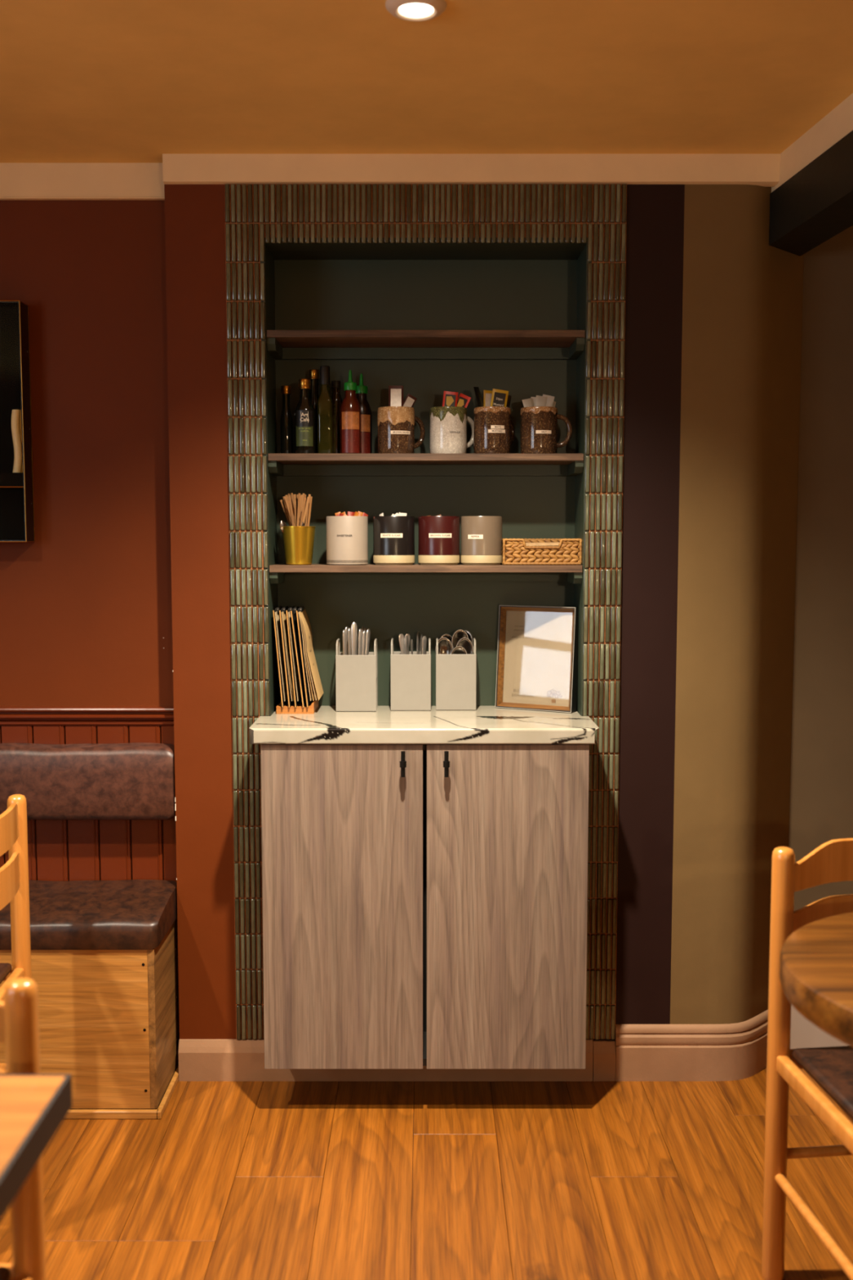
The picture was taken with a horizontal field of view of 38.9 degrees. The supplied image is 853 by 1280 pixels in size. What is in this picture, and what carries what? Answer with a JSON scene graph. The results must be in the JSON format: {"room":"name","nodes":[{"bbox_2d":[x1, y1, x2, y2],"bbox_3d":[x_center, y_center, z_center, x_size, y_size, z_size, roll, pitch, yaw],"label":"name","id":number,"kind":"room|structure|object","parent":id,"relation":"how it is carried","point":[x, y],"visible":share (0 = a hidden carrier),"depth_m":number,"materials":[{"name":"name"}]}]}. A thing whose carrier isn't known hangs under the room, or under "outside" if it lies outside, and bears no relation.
{"room":"cafe","nodes":[
{"label":"cafe","id":0,"kind":"room"},
{"bbox_2d":[0,200,179,1066],"bbox_3d":[-1.691,-0.036,3.193,2.118,2.300,0.231,0,5,0],"label":"wall","id":1,"kind":"structure","parent":0,"point":[86,611],"depth_m":3.04,"materials":[{"name":"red paint"}]},
{"bbox_2d":[0,300,35,542],"bbox_3d":[-1.226,-0.538,3.002,0.470,0.587,0.066,0,5,0],"label":"picture frame","id":2,"kind":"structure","parent":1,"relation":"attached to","point":[16,489],"depth_m":3.02,"materials":[{"name":"black"}]},
{"bbox_2d":[0,472,23,488],"bbox_3d":[-1.226,-0.397,3.016,0.460,0.038,0.055,0,5,0],"label":"shelf","id":3,"kind":"object","parent":2,"relation":"attached to","point":[7,480],"depth_m":2.99,"materials":[{"name":"black"}]},
{"bbox_2d":[10,409,22,472],"bbox_3d":[-1.018,-0.493,3.004,0.025,0.155,0.020,0,5,0],"label":"ornament","id":4,"kind":"object","parent":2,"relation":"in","point":[15,421],"visible":0.98,"depth_m":3.00,"materials":[{"name":"brown ceramic"}]},
{"bbox_2d":[19,409,22,472],"bbox_3d":[-1.001,-0.493,3.004,0.015,0.155,0.020,0,5,0],"label":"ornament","id":5,"kind":"object","parent":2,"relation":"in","point":[20,429],"visible":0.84,"depth_m":2.99,"materials":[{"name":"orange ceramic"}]},
{"bbox_2d":[0,163,164,199],"bbox_3d":[-1.617,-1.129,2.986,1.966,0.086,0.038,0,5,0],"label":"trim","id":6,"kind":"structure","parent":1,"relation":"attached to","point":[18,181],"depth_m":2.97,"materials":[{"name":"paint"}]},
{"bbox_2d":[0,706,173,725],"bbox_3d":[-1.292,0.196,3.083,1.316,0.048,0.030,0,5,0],"label":"trim","id":7,"kind":"structure","parent":1,"relation":"attached to","point":[9,715],"depth_m":3.08,"materials":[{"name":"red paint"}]},
{"bbox_2d":[0,725,177,955],"bbox_3d":[-1.294,0.518,3.118,1.387,0.610,0.014,0,5,0],"label":"wainscoting","id":8,"kind":"structure","parent":1,"relation":"attached to","point":[59,850],"depth_m":3.11,"materials":[{"name":"brown"}]},
{"bbox_2d":[164,184,235,1039],"bbox_3d":[-0.518,-0.033,3.158,0.231,2.300,0.301,0,5,0],"label":"wall","id":9,"kind":"structure","parent":0,"point":[195,217],"depth_m":3.00,"materials":[{"name":"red paint"}]},
{"bbox_2d":[225,223,270,1039],"bbox_3d":[-0.439,0.007,3.007,0.096,2.036,0.008,0,5,0],"label":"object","id":10,"kind":"structure","parent":9,"relation":"attached to","point":[247,442],"depth_m":2.99,"materials":[{"name":"green tile"}]},
{"bbox_2d":[260,237,591,715],"bbox_3d":[-0.002,-0.370,3.073,0.803,1.227,0.194,0,5,0],"label":"wall niche","id":11,"kind":"object","parent":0,"point":[310,286],"visible":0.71,"depth_m":3.13,"materials":[{"name":"green paint"}]},
{"bbox_2d":[267,453,583,475],"bbox_3d":[-0.002,-0.443,3.061,0.777,0.046,0.180,0,5,0],"label":"niche shelf","id":12,"kind":"object","parent":11,"relation":"attached to","point":[279,464],"visible":1,"depth_m":3.08,"materials":[{"name":"brown wood"}]},
{"bbox_2d":[280,385,293,453],"bbox_3d":[-0.354,-0.554,3.059,0.031,0.174,0.031,0,5,0],"label":"bottle","id":13,"kind":"object","parent":12,"relation":"on","point":[286,422],"visible":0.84,"depth_m":3.05,"materials":[{"name":"black glass"}]},
{"bbox_2d":[294,378,315,453],"bbox_3d":[-0.303,-0.555,3.015,0.052,0.186,0.053,0,5,0],"label":"bottle","id":14,"kind":"object","parent":12,"relation":"on","point":[304,411],"visible":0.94,"depth_m":3.00,"materials":[{"name":"black glass"}]},
{"bbox_2d":[309,368,319,453],"bbox_3d":[-0.286,-0.578,3.087,0.036,0.219,0.036,0,5,0],"label":"bottle","id":15,"kind":"object","parent":12,"relation":"on","point":[313,374],"visible":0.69,"depth_m":3.07,"materials":[{"name":"black glass"}]},
{"bbox_2d":[317,365,333,453],"bbox_3d":[-0.254,-0.574,3.030,0.038,0.220,0.038,0,5,0],"label":"bottle","id":16,"kind":"object","parent":12,"relation":"on","point":[325,403],"visible":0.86,"depth_m":3.02,"materials":[{"name":"green glass"}]},
{"bbox_2d":[331,380,342,453],"bbox_3d":[-0.230,-0.564,3.083,0.033,0.190,0.033,0,5,0],"label":"bottle","id":17,"kind":"object","parent":12,"relation":"on","point":[336,397],"visible":0.75,"depth_m":3.07,"materials":[{"name":"brown"}]},
{"bbox_2d":[340,369,360,453],"bbox_3d":[-0.190,-0.568,3.022,0.052,0.210,0.053,0,5,0],"label":"sauce bottle","id":18,"kind":"object","parent":12,"relation":"on","point":[350,409],"visible":0.94,"depth_m":3.00,"materials":[{"name":"red"}]},
{"bbox_2d":[355,373,372,453],"bbox_3d":[-0.166,-0.574,3.090,0.052,0.210,0.053,0,5,0],"label":"sauce bottle","id":19,"kind":"object","parent":12,"relation":"on","point":[362,391],"visible":0.62,"depth_m":3.07,"materials":[{"name":"red"}]},
{"bbox_2d":[377,406,425,453],"bbox_3d":[-0.064,-0.523,3.036,0.120,0.117,0.094,0,5,0],"label":"mug","id":20,"kind":"object","parent":12,"relation":"on","point":[396,424],"visible":0.94,"depth_m":3.00,"materials":[{"name":"brown ceramic"}]},
{"bbox_2d":[388,385,403,406],"bbox_3d":[-0.076,-0.600,3.033,0.037,0.078,0.020,0,5,0],"label":"sachet","id":21,"kind":"object","parent":20,"relation":"in","point":[395,392],"visible":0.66,"depth_m":3.03,"materials":[{"name":"white paper"}]},
{"bbox_2d":[391,388,401,406],"bbox_3d":[-0.076,-0.599,3.030,0.027,0.062,0.001,0,-7,0],"label":"print","id":22,"kind":"object","parent":21,"relation":"attached to","point":[396,393],"depth_m":3.03},
{"bbox_2d":[403,393,417,407],"bbox_3d":[-0.050,-0.585,3.040,0.058,0.072,0.013,-3,6,-31],"label":"sachet","id":23,"kind":"object","parent":20,"relation":"in","point":[410,400],"visible":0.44,"depth_m":3.04,"materials":[{"name":"white paper"}]},
{"bbox_2d":[403,396,414,407],"bbox_3d":[-0.050,-0.585,3.036,0.019,0.055,0.001,30,-12,-11],"label":"print","id":24,"kind":"object","parent":23,"relation":"attached to","point":[409,402],"depth_m":3.04},
{"bbox_2d":[429,406,474,453],"bbox_3d":[0.068,-0.523,3.037,0.120,0.117,0.094,0,5,0],"label":"mug","id":25,"kind":"object","parent":12,"relation":"on","point":[448,424],"visible":0.94,"depth_m":3.00,"materials":[{"name":"white ceramic"}]},
{"bbox_2d":[442,391,457,406],"bbox_3d":[0.058,-0.588,3.029,0.043,0.072,0.011,0,5,0],"label":"sachet","id":26,"kind":"object","parent":25,"relation":"in","point":[450,398],"visible":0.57,"depth_m":3.03,"materials":[{"name":"red paper"}]},
{"bbox_2d":[446,395,453,406],"bbox_3d":[0.059,-0.596,3.025,0.020,0.029,0.001,6,0,-1],"label":"print","id":27,"kind":"object","parent":26,"relation":"attached to","point":[450,400],"depth_m":3.03},
{"bbox_2d":[444,394,456,406],"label":"print","id":28,"kind":"object","parent":26,"relation":"attached to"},
{"bbox_2d":[457,393,471,407],"bbox_3d":[0.083,-0.582,3.033,0.058,0.076,0.014,1,5,11],"label":"sachet","id":29,"kind":"object","parent":25,"relation":"in","point":[463,400],"visible":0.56,"depth_m":3.03,"materials":[{"name":"red paper"}]},
{"bbox_2d":[457,395,467,407],"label":"print","id":30,"kind":"object","parent":29,"relation":"attached to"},
{"bbox_2d":[473,406,515,453],"bbox_3d":[0.172,-0.523,3.043,0.107,0.117,0.108,0,5,0],"label":"mug","id":31,"kind":"object","parent":12,"relation":"on","point":[494,432],"visible":0.91,"depth_m":3.00,"materials":[{"name":"brown ceramic"}]},
{"bbox_2d":[473,386,483,407],"bbox_3d":[0.134,-0.594,3.032,0.018,0.082,0.037,3,6,28],"label":"sachet","id":32,"kind":"object","parent":31,"relation":"in","point":[478,397],"visible":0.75,"depth_m":3.02,"materials":[{"name":"black paper"}]},
{"bbox_2d":[483,390,492,406],"bbox_3d":[0.158,-0.592,3.043,0.032,0.075,0.018,-1,5,-12],"label":"sachet","id":33,"kind":"object","parent":31,"relation":"in","point":[487,394],"visible":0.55,"depth_m":3.04,"materials":[{"name":"yellow paper"}]},
{"bbox_2d":[485,393,492,406],"bbox_3d":[0.158,-0.592,3.040,0.020,0.059,0.001,2,-7,-12],"label":"print","id":34,"kind":"object","parent":33,"relation":"attached to","point":[488,396],"depth_m":3.04},
{"bbox_2d":[490,388,508,406],"bbox_3d":[0.181,-0.591,3.027,0.051,0.077,0.012,0,5,0],"label":"sachet","id":35,"kind":"object","parent":31,"relation":"in","point":[499,397],"visible":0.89,"depth_m":3.02,"materials":[{"name":"yellow paper"}]},
{"bbox_2d":[492,391,506,406],"bbox_3d":[0.181,-0.591,3.024,0.029,0.056,0.001,9,-1,-1],"label":"print","id":36,"kind":"object","parent":35,"relation":"attached to","point":[500,396],"depth_m":3.02},
{"bbox_2d":[520,406,572,453],"bbox_3d":[0.292,-0.522,3.029,0.118,0.117,0.093,4,6,39],"label":"mug","id":37,"kind":"object","parent":12,"relation":"on","point":[539,424],"visible":0.91,"depth_m":3.00,"materials":[{"name":"brown ceramic"}]},
{"bbox_2d":[522,398,533,407],"bbox_3d":[0.258,-0.581,3.030,0.039,0.052,0.011,-3,6,-30],"label":"sachet","id":38,"kind":"object","parent":37,"relation":"in","point":[526,402],"visible":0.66,"depth_m":3.03,"materials":[{"name":"white paper"}]},
{"bbox_2d":[535,395,547,406],"bbox_3d":[0.288,-0.585,3.031,0.036,0.057,0.011,-1,5,-14],"label":"sachet","id":39,"kind":"object","parent":37,"relation":"in","point":[541,401],"visible":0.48,"depth_m":3.03,"materials":[{"name":"white paper"}]},
{"bbox_2d":[542,394,555,406],"bbox_3d":[0.301,-0.587,3.038,0.042,0.063,0.010,1,5,8],"label":"sachet","id":40,"kind":"object","parent":37,"relation":"in","point":[550,399],"visible":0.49,"depth_m":3.04,"materials":[{"name":"white paper"}]},
{"bbox_2d":[266,329,585,359],"bbox_3d":[-0.002,-0.740,3.035,0.777,0.046,0.180,0,5,0],"label":"niche shelf","id":41,"kind":"object","parent":11,"relation":"attached to","point":[282,344],"visible":1,"depth_m":3.04,"materials":[{"name":"brown wood"}]},
{"bbox_2d":[269,564,582,583],"bbox_3d":[-0.002,-0.169,3.084,0.777,0.046,0.180,0,5,0],"label":"niche shelf","id":42,"kind":"object","parent":11,"relation":"attached to","point":[278,573],"visible":0.93,"depth_m":3.15,"materials":[{"name":"brown wood"}]},
{"bbox_2d":[282,526,315,564],"bbox_3d":[-0.323,-0.238,3.053,0.086,0.097,0.086,0,5,0],"label":"bucket","id":43,"kind":"object","parent":42,"relation":"on","point":[298,541],"visible":0.96,"depth_m":3.02,"materials":[{"name":"gold metal"}]},
{"bbox_2d":[280,499,290,526],"bbox_3d":[-0.339,-0.277,3.060,0.064,0.156,0.002,1,5,9],"label":"wooden stirrer","id":44,"kind":"object","parent":43,"relation":"in","point":[281,500],"visible":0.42,"depth_m":3.06,"materials":[{"name":"brown wood"}]},
{"bbox_2d":[288,495,294,526],"bbox_3d":[-0.333,-0.280,3.028,0.004,0.163,0.032,4,6,39],"label":"wooden stirrer","id":45,"kind":"object","parent":43,"relation":"in","point":[289,496],"visible":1,"depth_m":3.02,"materials":[{"name":"brown wood"}]},
{"bbox_2d":[293,493,297,526],"bbox_3d":[-0.328,-0.284,3.045,0.013,0.165,0.002,-3,6,-32],"label":"wooden stirrer","id":46,"kind":"object","parent":43,"relation":"in","point":[295,495],"visible":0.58,"depth_m":3.04,"materials":[{"name":"brown wood"}]},
{"bbox_2d":[296,493,300,526],"bbox_3d":[-0.323,-0.285,3.031,0.004,0.164,0.031,-3,6,-29],"label":"wooden stirrer","id":47,"kind":"object","parent":43,"relation":"in","point":[299,494],"visible":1,"depth_m":3.02,"materials":[{"name":"brown wood"}]},
{"bbox_2d":[299,497,306,526],"bbox_3d":[-0.317,-0.275,3.023,0.003,0.160,0.052,-5,7,-43],"label":"wooden stirrer","id":48,"kind":"object","parent":43,"relation":"in","point":[304,499],"visible":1,"depth_m":3.01,"materials":[{"name":"brown wood"}]},
{"bbox_2d":[302,497,309,523],"bbox_3d":[-0.314,-0.280,3.046,0.042,0.162,0.003,1,5,10],"label":"wooden stirrer","id":49,"kind":"object","parent":43,"relation":"in","point":[308,498],"visible":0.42,"depth_m":3.04,"materials":[{"name":"brown wood"}]},
{"bbox_2d":[306,496,312,526],"bbox_3d":[-0.298,-0.278,3.037,0.004,0.163,0.036,-4,6,-41],"label":"wooden stirrer","id":50,"kind":"object","parent":43,"relation":"in","point":[311,497],"visible":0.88,"depth_m":3.03,"materials":[{"name":"brown wood"}]},
{"bbox_2d":[326,515,368,564],"bbox_3d":[-0.200,-0.250,3.044,0.104,0.122,0.105,0,5,0],"label":"pot","id":51,"kind":"object","parent":42,"relation":"on","point":[347,536],"visible":1,"depth_m":3.00,"materials":[{"name":"white"}]},
{"bbox_2d":[373,515,414,564],"bbox_3d":[-0.082,-0.250,3.044,0.104,0.122,0.105,0,5,0],"label":"pot","id":52,"kind":"object","parent":42,"relation":"on","point":[393,536],"visible":1,"depth_m":3.00,"materials":[{"name":"black"}]},
{"bbox_2d":[417,515,459,564],"bbox_3d":[0.032,-0.250,3.044,0.104,0.122,0.105,0,5,0],"label":"pot","id":53,"kind":"object","parent":42,"relation":"on","point":[438,536],"visible":1,"depth_m":3.00,"materials":[{"name":"red"}]},
{"bbox_2d":[461,515,502,564],"bbox_3d":[0.139,-0.250,3.045,0.104,0.122,0.105,0,5,0],"label":"pot","id":54,"kind":"object","parent":42,"relation":"on","point":[481,535],"visible":1,"depth_m":3.00,"materials":[{"name":"beige"}]},
{"bbox_2d":[500,538,582,564],"bbox_3d":[0.289,-0.225,3.070,0.199,0.067,0.120,0,5,0],"label":"woven basket","id":55,"kind":"object","parent":42,"relation":"on","point":[514,551],"visible":0.93,"depth_m":3.02,"materials":[{"name":"brown"}]},
{"bbox_2d":[525,542,559,546],"bbox_3d":[0.289,-0.222,3.068,0.160,0.052,0.084,0,5,0],"label":"paper napkin","id":56,"kind":"object","parent":55,"relation":"in","point":[549,543],"visible":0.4,"depth_m":3.03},
{"bbox_2d":[0,1066,852,1279],"bbox_3d":[-0.200,1.316,1.226,5.100,0.060,9.657,0,5,0],"label":"floor","id":57,"kind":"structure","parent":0,"point":[233,1180],"depth_m":2.59,"materials":[{"name":"brown"}]},
{"bbox_2d":[0,794,31,1070],"bbox_3d":[-1.061,0.764,2.480,0.418,0.827,0.441,0,5,-3],"label":"dining chair","id":58,"kind":"object","parent":57,"relation":"on","point":[14,874],"visible":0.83,"depth_m":2.65,"materials":[{"name":"brown wood"}]},
{"bbox_2d":[0,977,45,1279],"bbox_3d":[-0.718,0.856,1.406,0.441,0.827,0.418,0,5,0],"label":"dining chair","id":59,"kind":"object","parent":57,"relation":"on","point":[19,1011],"visible":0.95,"depth_m":1.55,"materials":[{"name":"brown wood"}]},
{"bbox_2d":[0,1074,71,1221],"bbox_3d":[-0.791,0.920,1.095,0.738,0.750,0.747,0,5,0],"label":"dining table","id":60,"kind":"object","parent":57,"relation":"on","point":[33,1107],"visible":1,"depth_m":1.34,"materials":[{"name":"brown wood"}]},
{"bbox_2d":[0,742,178,1119],"bbox_3d":[-1.292,0.703,2.989,1.316,0.862,0.282,0,5,0],"label":"bench","id":61,"kind":"object","parent":57,"relation":"on","point":[104,964],"visible":0.88,"depth_m":2.90,"materials":[{"name":"brown wood"}]},
{"bbox_2d":[0,742,175,819],"bbox_3d":[-1.293,0.359,3.064,1.314,0.190,0.065,0,5,0],"label":"cushion","id":62,"kind":"object","parent":61,"relation":"on","point":[122,780],"depth_m":3.03,"materials":[{"name":"brown leather"}]},
{"bbox_2d":[0,879,177,950],"bbox_3d":[-1.294,0.675,2.988,1.313,0.094,0.272,0,5,0],"label":"seat cushion","id":63,"kind":"object","parent":61,"relation":"on","point":[136,914],"depth_m":2.90,"materials":[{"name":"leather"}]},
{"bbox_2d":[761,838,852,1279],"bbox_3d":[0.869,0.797,2.089,0.441,0.827,0.418,-1,5,-6],"label":"dining chair","id":64,"kind":"object","parent":57,"relation":"on","point":[831,1068],"visible":0.92,"depth_m":2.21,"materials":[{"name":"brown wood"}]},
{"bbox_2d":[779,912,852,1047],"bbox_3d":[0.845,0.860,1.809,0.624,0.750,0.624,0,5,0],"label":"dining table","id":65,"kind":"object","parent":57,"relation":"on","point":[816,961],"visible":1,"depth_m":1.78,"materials":[{"name":"brown wood"}]},
{"bbox_2d":[0,0,852,163],"bbox_3d":[-0.200,-0.988,0.468,5.100,0.060,6.400,0,5,0],"label":"ceiling","id":66,"kind":"structure","parent":0,"point":[82,81],"depth_m":2.40,"materials":[{"name":"paint"}]},
{"bbox_2d":[385,0,446,21],"bbox_3d":[-0.018,-1.089,2.085,0.106,0.012,0.106,0,5,0],"label":"recessed light","id":67,"kind":"object","parent":66,"relation":"in","point":[405,10],"visible":1,"depth_m":2.09,"materials":[{"name":"beige"}]},
{"bbox_2d":[592,184,684,1041],"bbox_3d":[0.512,-0.033,3.159,0.224,2.300,0.300,0,5,0],"label":"wall","id":68,"kind":"structure","parent":0,"point":[655,230],"depth_m":3.00,"materials":[{"name":"paint"}]},
{"bbox_2d":[592,1040,615,1081],"bbox_3d":[0.455,1.077,3.093,0.056,0.100,0.018,0,5,0],"label":"baseboard","id":69,"kind":"structure","parent":68,"relation":"attached to","point":[604,1051],"depth_m":3.09,"materials":[{"name":"wood"}]},
{"bbox_2d":[582,223,626,1039],"bbox_3d":[0.436,0.007,3.007,0.094,2.036,0.008,0,5,0],"label":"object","id":70,"kind":"structure","parent":68,"relation":"attached to","point":[606,242],"depth_m":2.99,"materials":[{"name":"green tile"}]},
{"bbox_2d":[670,184,804,1024],"bbox_3d":[0.822,-0.033,3.159,0.396,2.300,0.300,0,5,0],"label":"wall","id":71,"kind":"structure","parent":0,"point":[742,302],"depth_m":3.03,"materials":[{"name":"beige paint"}]},
{"bbox_2d":[615,1008,768,1081],"bbox_3d":[0.736,1.052,3.125,0.506,0.143,0.108,-2,5,-18],"label":"baseboard","id":72,"kind":"structure","parent":71,"relation":"attached to","point":[736,1051],"depth_m":3.08,"materials":[{"name":"wood"}]},
{"bbox_2d":[788,225,852,911],"bbox_3d":[1.658,-0.044,3.291,1.384,2.300,0.235,0,5,0],"label":"wall","id":73,"kind":"structure","parent":0,"point":[821,805],"depth_m":3.16,"materials":[{"name":"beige paint"}]},
{"bbox_2d":[790,1004,848,1048],"bbox_3d":[1.581,1.030,3.255,1.238,0.165,0.018,0,5,0],"label":"baseboard","id":74,"kind":"structure","parent":73,"relation":"attached to","point":[804,1033],"depth_m":3.25,"materials":[{"name":"beige"}]},
{"bbox_3d":[-0.200,0.452,-2.546,5.100,2.300,0.150,0,5,0],"label":"wall","id":75,"kind":"structure","parent":0,"visible":0},
{"bbox_2d":[768,130,852,256],"bbox_3d":[1.131,-0.800,0.263,0.122,0.123,5.691,0,5,-5],"label":"trim","id":76,"kind":"structure","parent":75,"relation":"attached to","point":[815,205],"depth_m":2.73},
{"bbox_2d":[771,93,852,192],"bbox_3d":[1.133,-0.900,0.255,0.118,0.079,5.690,0,5,-5],"label":"trim","id":77,"kind":"structure","parent":75,"relation":"attached to","point":[837,124],"depth_m":2.68,"materials":[{"name":"paint"}]},
{"bbox_3d":[-0.002,-0.033,3.159,0.803,2.300,0.300,0,5,0],"label":"wall","id":78,"kind":"structure","parent":0,"visible":0},
{"bbox_2d":[177,1039,593,1081],"bbox_3d":[-0.104,1.075,3.093,1.058,0.104,0.018,0,5,0],"label":"baseboard","id":79,"kind":"structure","parent":78,"relation":"attached to","point":[199,1060],"depth_m":3.09,"materials":[{"name":"wood"}]},
{"bbox_2d":[260,744,589,1069],"bbox_3d":[-0.004,0.630,2.944,0.770,0.788,0.220,0,5,0],"label":"base cabinet","id":80,"kind":"object","parent":78,"relation":"attached to","point":[424,904],"visible":0.98,"depth_m":2.86,"materials":[{"name":"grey wood"}]},
{"bbox_2d":[248,706,599,744],"bbox_3d":[-0.005,0.209,3.013,0.820,0.037,0.385,0,5,0],"label":"countertop","id":81,"kind":"structure","parent":80,"relation":"on","point":[485,725],"depth_m":2.82,"materials":[{"name":"stone"}]},
{"bbox_2d":[275,697,318,713],"bbox_3d":[-0.332,0.167,3.123,0.094,0.028,0.140,0,5,0],"label":"menu stand","id":82,"kind":"object","parent":81,"relation":"on","point":[313,705],"visible":0.58,"depth_m":3.06,"materials":[{"name":"brown wood"}]},
{"bbox_2d":[272,605,288,706],"bbox_3d":[-0.371,0.038,3.112,0.027,0.250,0.157,0,5,0],"label":"clipboard","id":83,"kind":"object","parent":82,"relation":"on","point":[284,698],"visible":0.65,"depth_m":3.06,"materials":[{"name":"brown wood"}]},
{"bbox_2d":[279,605,294,706],"bbox_3d":[-0.352,0.038,3.112,0.034,0.250,0.157,0,5,0],"label":"clipboard","id":84,"kind":"object","parent":82,"relation":"on","point":[282,613],"visible":0.52,"depth_m":3.05,"materials":[{"name":"brown wood"}]},
{"bbox_2d":[285,605,302,706],"bbox_3d":[-0.338,0.038,3.112,0.027,0.250,0.157,0,5,0],"label":"clipboard","id":85,"kind":"object","parent":82,"relation":"on","point":[296,686],"visible":0.61,"depth_m":3.06,"materials":[{"name":"brown wood"}]},
{"bbox_2d":[290,605,306,706],"bbox_3d":[-0.325,0.039,3.112,0.032,0.249,0.157,0,5,0],"label":"clipboard","id":86,"kind":"object","parent":82,"relation":"on","point":[294,619],"visible":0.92,"depth_m":3.06,"materials":[{"name":"brown wood"}]},
{"bbox_2d":[296,605,323,706],"bbox_3d":[-0.299,0.039,3.112,0.055,0.250,0.157,0,5,0],"label":"clipboard","id":87,"kind":"object","parent":82,"relation":"on","point":[313,685],"visible":1,"depth_m":3.07,"materials":[{"name":"brown wood"}]},
{"bbox_2d":[335,638,377,711],"bbox_3d":[-0.180,0.089,3.126,0.104,0.182,0.082,0,5,0],"label":"holder","id":88,"kind":"object","parent":81,"relation":"on","point":[356,675],"visible":1,"depth_m":3.09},
{"bbox_2d":[342,629,346,654],"bbox_3d":[-0.211,0.071,3.111,0.007,0.197,0.016,2,6,20],"label":"table knife","id":89,"kind":"object","parent":88,"relation":"in","point":[344,630],"visible":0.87,"depth_m":3.10,"materials":[{"name":"silver metal"}]},
{"bbox_2d":[345,626,348,654],"bbox_3d":[-0.206,0.063,3.135,0.007,0.197,0.016,3,6,30],"label":"table knife","id":90,"kind":"object","parent":88,"relation":"in","point":[347,627],"visible":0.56,"depth_m":3.12,"materials":[{"name":"silver metal"}]},
{"bbox_2d":[347,627,351,654],"bbox_3d":[-0.197,0.067,3.103,0.007,0.197,0.016,1,5,15],"label":"table knife","id":91,"kind":"object","parent":88,"relation":"in","point":[349,628],"visible":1,"depth_m":3.09,"materials":[{"name":"silver metal"}]},
{"bbox_2d":[351,622,356,654],"bbox_3d":[-0.188,0.052,3.124,0.016,0.197,0.007,0,5,-15],"label":"table knife","id":92,"kind":"object","parent":88,"relation":"in","point":[353,627],"visible":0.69,"depth_m":3.12,"materials":[{"name":"silver metal"}]},
{"bbox_2d":[358,628,361,654],"bbox_3d":[-0.173,0.069,3.121,0.007,0.197,0.035,1,5,14],"label":"table knife","id":93,"kind":"object","parent":88,"relation":"in","point":[360,629],"visible":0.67,"depth_m":3.12,"materials":[{"name":"silver metal"}]},
{"bbox_2d":[362,630,366,654],"bbox_3d":[-0.163,0.073,3.112,0.007,0.196,0.045,1,5,14],"label":"table knife","id":94,"kind":"object","parent":88,"relation":"in","point":[364,637],"visible":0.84,"depth_m":3.11,"materials":[{"name":"silver metal"}]},
{"bbox_2d":[364,628,370,654],"bbox_3d":[-0.157,0.070,3.131,0.007,0.196,0.045,2,5,26],"label":"table knife","id":95,"kind":"object","parent":88,"relation":"in","point":[368,632],"visible":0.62,"depth_m":3.13,"materials":[{"name":"silver metal"}]},
{"bbox_2d":[390,637,431,711],"bbox_3d":[-0.041,0.088,3.142,0.104,0.182,0.082,0,5,0],"label":"holder","id":96,"kind":"object","parent":81,"relation":"on","point":[410,674],"visible":1,"depth_m":3.10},
{"bbox_2d":[399,633,404,654],"bbox_3d":[-0.057,0.070,3.138,0.033,0.173,0.003,-3,6,-30],"label":"fork","id":97,"kind":"object","parent":96,"relation":"in","point":[401,636],"visible":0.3,"depth_m":3.13,"materials":[{"name":"silver metal"}]},
{"bbox_2d":[422,635,426,654],"bbox_3d":[-0.010,0.076,3.154,0.028,0.173,0.003,-4,6,-40],"label":"fork","id":98,"kind":"object","parent":96,"relation":"in","point":[424,638],"visible":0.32,"depth_m":3.15,"materials":[{"name":"silver metal"}]},
{"bbox_2d":[435,637,476,710],"bbox_3d":[0.076,0.087,3.148,0.104,0.182,0.082,0,5,0],"label":"holder","id":99,"kind":"object","parent":81,"relation":"on","point":[455,673],"visible":0.98,"depth_m":3.11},
{"bbox_2d":[435,637,453,653],"bbox_3d":[0.045,0.070,3.137,0.045,0.157,0.011,0,5,0],"label":"spoon","id":100,"kind":"object","parent":99,"relation":"in","point":[445,646],"visible":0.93,"depth_m":3.13,"materials":[{"name":"silver metal"}]},
{"bbox_2d":[451,645,466,653],"bbox_3d":[0.083,0.093,3.117,0.045,0.157,0.011,0,5,-4],"label":"spoon","id":101,"kind":"object","parent":99,"relation":"in","point":[458,650],"visible":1,"depth_m":3.11,"materials":[{"name":"silver metal"}]},
{"bbox_2d":[451,629,468,648],"bbox_3d":[0.087,0.050,3.146,0.045,0.157,0.011,0,5,-5],"label":"spoon","id":102,"kind":"object","parent":99,"relation":"in","point":[459,634],"visible":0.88,"depth_m":3.14,"materials":[{"name":"silver metal"}]},
{"bbox_2d":[456,637,473,653],"bbox_3d":[0.099,0.071,3.128,0.045,0.157,0.011,1,5,6],"label":"spoon","id":103,"kind":"object","parent":99,"relation":"in","point":[464,642],"visible":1,"depth_m":3.12,"materials":[{"name":"silver metal"}]},
{"bbox_2d":[495,604,578,712],"bbox_3d":[0.287,0.047,3.130,0.213,0.270,0.060,3,6,28],"label":"picture frame","id":104,"kind":"object","parent":81,"relation":"on","point":[537,668],"visible":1,"depth_m":3.13,"materials":[{"name":"beige"}]},
{"bbox_2d":[224,183,626,223],"bbox_3d":[-0.002,-1.053,2.916,0.970,0.093,0.010,0,5,0],"label":"trim","id":105,"kind":"structure","parent":78,"relation":"attached to","point":[244,203],"depth_m":2.91,"materials":[{"name":"green tile"}]},
{"bbox_2d":[264,223,587,243],"bbox_3d":[-0.001,-0.984,2.922,0.780,0.047,0.010,0,5,0],"label":"trim","id":106,"kind":"structure","parent":78,"relation":"attached to","point":[376,231],"depth_m":2.92,"materials":[{"name":"green tile"}]},
{"bbox_2d":[162,153,780,186],"bbox_3d":[0.110,-1.133,2.917,1.485,0.066,0.036,0,5,0],"label":"trim","id":107,"kind":"structure","parent":78,"relation":"attached to","point":[753,169],"depth_m":2.90,"materials":[{"name":"paint"}]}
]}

